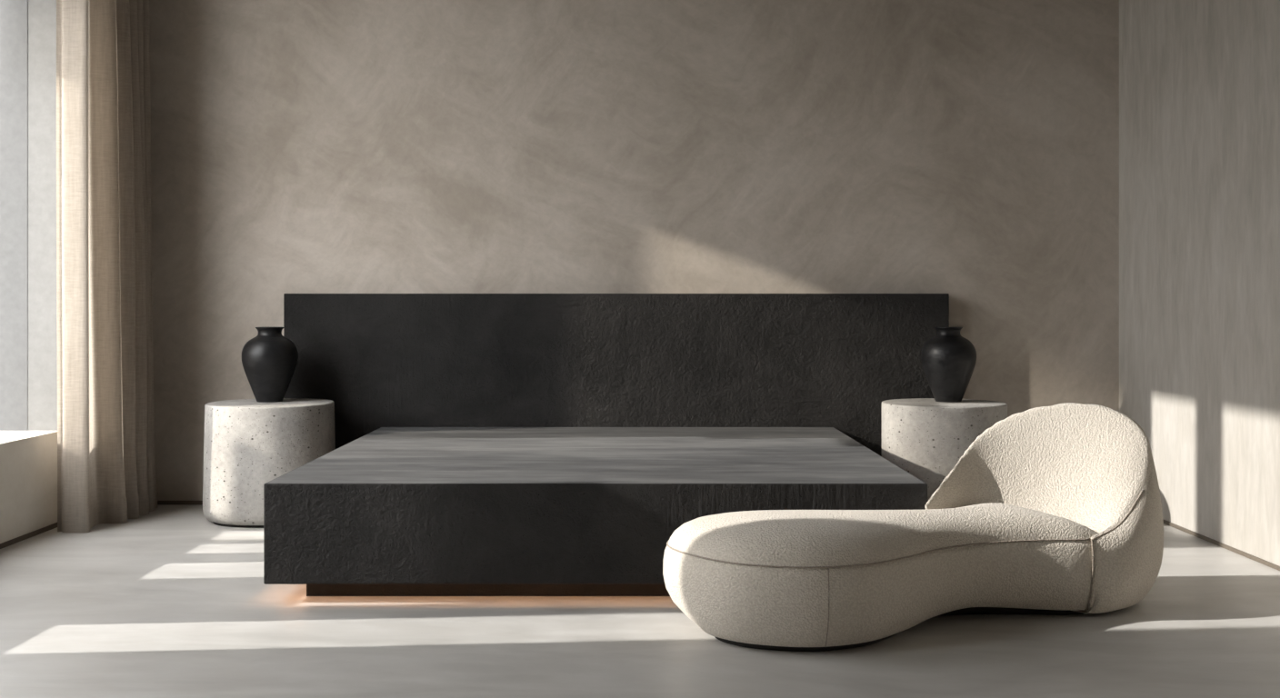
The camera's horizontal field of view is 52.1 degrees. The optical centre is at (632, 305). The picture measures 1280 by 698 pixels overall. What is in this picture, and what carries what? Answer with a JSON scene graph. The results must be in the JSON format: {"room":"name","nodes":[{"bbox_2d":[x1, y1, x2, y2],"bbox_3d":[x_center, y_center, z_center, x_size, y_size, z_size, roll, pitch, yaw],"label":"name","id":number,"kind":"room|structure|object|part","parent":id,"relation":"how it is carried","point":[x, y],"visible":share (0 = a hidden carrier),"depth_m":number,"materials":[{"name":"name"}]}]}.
{"room":"bedroom","nodes":[
{"label":"bedroom","id":0,"kind":"room"},
{"bbox_2d":[0,430,57,543],"bbox_3d":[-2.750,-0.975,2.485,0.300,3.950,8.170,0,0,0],"label":"window sill","id":1,"kind":"structure","parent":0,"point":[28,459],"depth_m":5.64,"materials":[{"name":"paint"}]},
{"bbox_2d":[0,0,27,430],"bbox_3d":[-2.825,-0.945,5.948,0.150,3.030,0.004,0,0,0],"label":"window","id":2,"kind":"structure","parent":1,"relation":"attached to","point":[13,13],"depth_m":5.95,"materials":[{"name":"glass"}]},
{"bbox_2d":[0,522,57,549],"bbox_3d":[-2.597,0.990,2.482,0.006,0.020,8.164,0,0,0],"label":"baseboard","id":3,"kind":"structure","parent":1,"relation":"attached to","point":[54,525],"depth_m":5.61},
{"bbox_2d":[27,0,57,430],"bbox_3d":[-2.675,-0.945,5.949,0.150,3.030,0.002,0,0,0],"label":"window","id":4,"kind":"structure","parent":1,"relation":"attached to","point":[42,318],"depth_m":5.95,"materials":[{"name":"glass"}]},
{"bbox_2d":[149,0,1119,500],"bbox_3d":[-0.130,-0.975,6.670,5.540,3.950,0.200,0,0,0],"label":"wall","id":5,"kind":"structure","parent":0,"point":[967,151],"depth_m":6.57,"materials":[{"name":"paint"}]},
{"bbox_2d":[157,500,202,504],"bbox_3d":[-0.080,0.990,6.567,5.040,0.020,0.006,0,0,0],"label":"baseboard","id":6,"kind":"structure","parent":5,"relation":"attached to","point":[158,502],"depth_m":6.56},
{"bbox_2d":[0,504,1279,697],"bbox_3d":[-0.180,1.060,2.535,5.640,0.120,8.470,0,0,0],"label":"floor","id":7,"kind":"structure","parent":0,"point":[170,601],"depth_m":3.86,"materials":[{"name":"grey concrete"}]},
{"bbox_2d":[202,398,335,528],"bbox_3d":[-1.697,0.728,6.135,0.596,0.545,0.587,0,0,0],"label":"side table","id":8,"kind":"object","parent":7,"relation":"on","point":[249,444],"visible":0.7,"depth_m":5.87,"materials":[{"name":"white stone"}]},
{"bbox_2d":[241,326,298,402],"bbox_3d":[-1.716,0.279,6.190,0.258,0.353,0.256,0,0,-23],"label":"ceramic vase","id":9,"kind":"object","parent":8,"relation":"on","point":[269,359],"visible":1,"depth_m":6.11,"materials":[{"name":"black ceramic"}]},
{"bbox_2d":[263,293,949,596],"bbox_3d":[-0.081,0.471,5.478,3.273,1.058,2.176,0,0,0],"label":"platform bed","id":10,"kind":"object","parent":7,"relation":"on","point":[487,445],"visible":0.81,"depth_m":6.44,"materials":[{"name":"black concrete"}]},
{"bbox_3d":[-0.081,0.471,6.503,3.273,1.058,0.126,0,0,0],"label":"headboard","id":11,"kind":"part","parent":10,"relation":"part of","materials":[{"name":"black concrete"}]},
{"bbox_2d":[662,402,1163,651],"bbox_3d":[0.982,0.676,4.229,1.800,0.648,0.684,0,0,-22],"label":"chaise longue","id":12,"kind":"object","parent":7,"relation":"on","point":[1056,509],"visible":1,"depth_m":4.09,"materials":[{"name":"beige fabric"}]},
{"bbox_2d":[668,503,1098,566],"bbox_3d":[0.954,0.694,4.205,1.704,0.108,0.646,0,0,-21],"label":"seat cushion","id":13,"kind":"object","parent":12,"relation":"on","point":[765,537],"depth_m":3.97,"materials":[{"name":"beige fabric"}]},
{"bbox_3d":[1.448,0.668,4.445,0.621,0.633,0.798,0,0,38],"label":"backrest","id":14,"kind":"part","parent":12,"relation":"part of","materials":[{"name":"beige fabric"}]},
{"bbox_2d":[881,398,1007,501],"bbox_3d":[1.458,0.728,6.135,0.574,0.545,0.565,0,0,0],"label":"side table","id":15,"kind":"object","parent":7,"relation":"on","point":[925,438],"visible":0.39,"depth_m":5.89,"materials":[{"name":"white stone"}]},
{"bbox_2d":[920,326,976,402],"bbox_3d":[1.493,0.279,6.190,0.256,0.353,0.258,0,0,-30],"label":"ceramic vase","id":16,"kind":"object","parent":15,"relation":"on","point":[948,359],"visible":1,"depth_m":6.11,"materials":[{"name":"black ceramic"}]},
{"bbox_2d":[1119,0,1279,566],"bbox_3d":[2.540,-0.975,2.485,0.200,3.950,8.170,0,0,0],"label":"wall","id":17,"kind":"structure","parent":0,"point":[1199,80],"depth_m":5.56,"materials":[{"name":"paint"}]},
{"bbox_2d":[1163,520,1279,570],"bbox_3d":[2.437,0.992,2.482,0.006,0.016,8.164,0,0,0],"label":"baseboard","id":18,"kind":"structure","parent":17,"relation":"attached to","point":[1212,541],"depth_m":5.38,"materials":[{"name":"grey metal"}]},
{"bbox_3d":[-0.180,-3.010,2.535,5.640,0.120,8.470,0,0,0],"label":"ceiling","id":19,"kind":"structure","parent":0,"visible":0},
{"bbox_2d":[56,0,157,532],"bbox_3d":[-2.418,-0.961,6.133,0.225,3.918,0.809,0,0,0],"label":"curtain","id":20,"kind":"object","parent":19,"relation":"hanging from","point":[106,459],"visible":1,"depth_m":5.99,"materials":[{"name":"fabric"}]}
]}

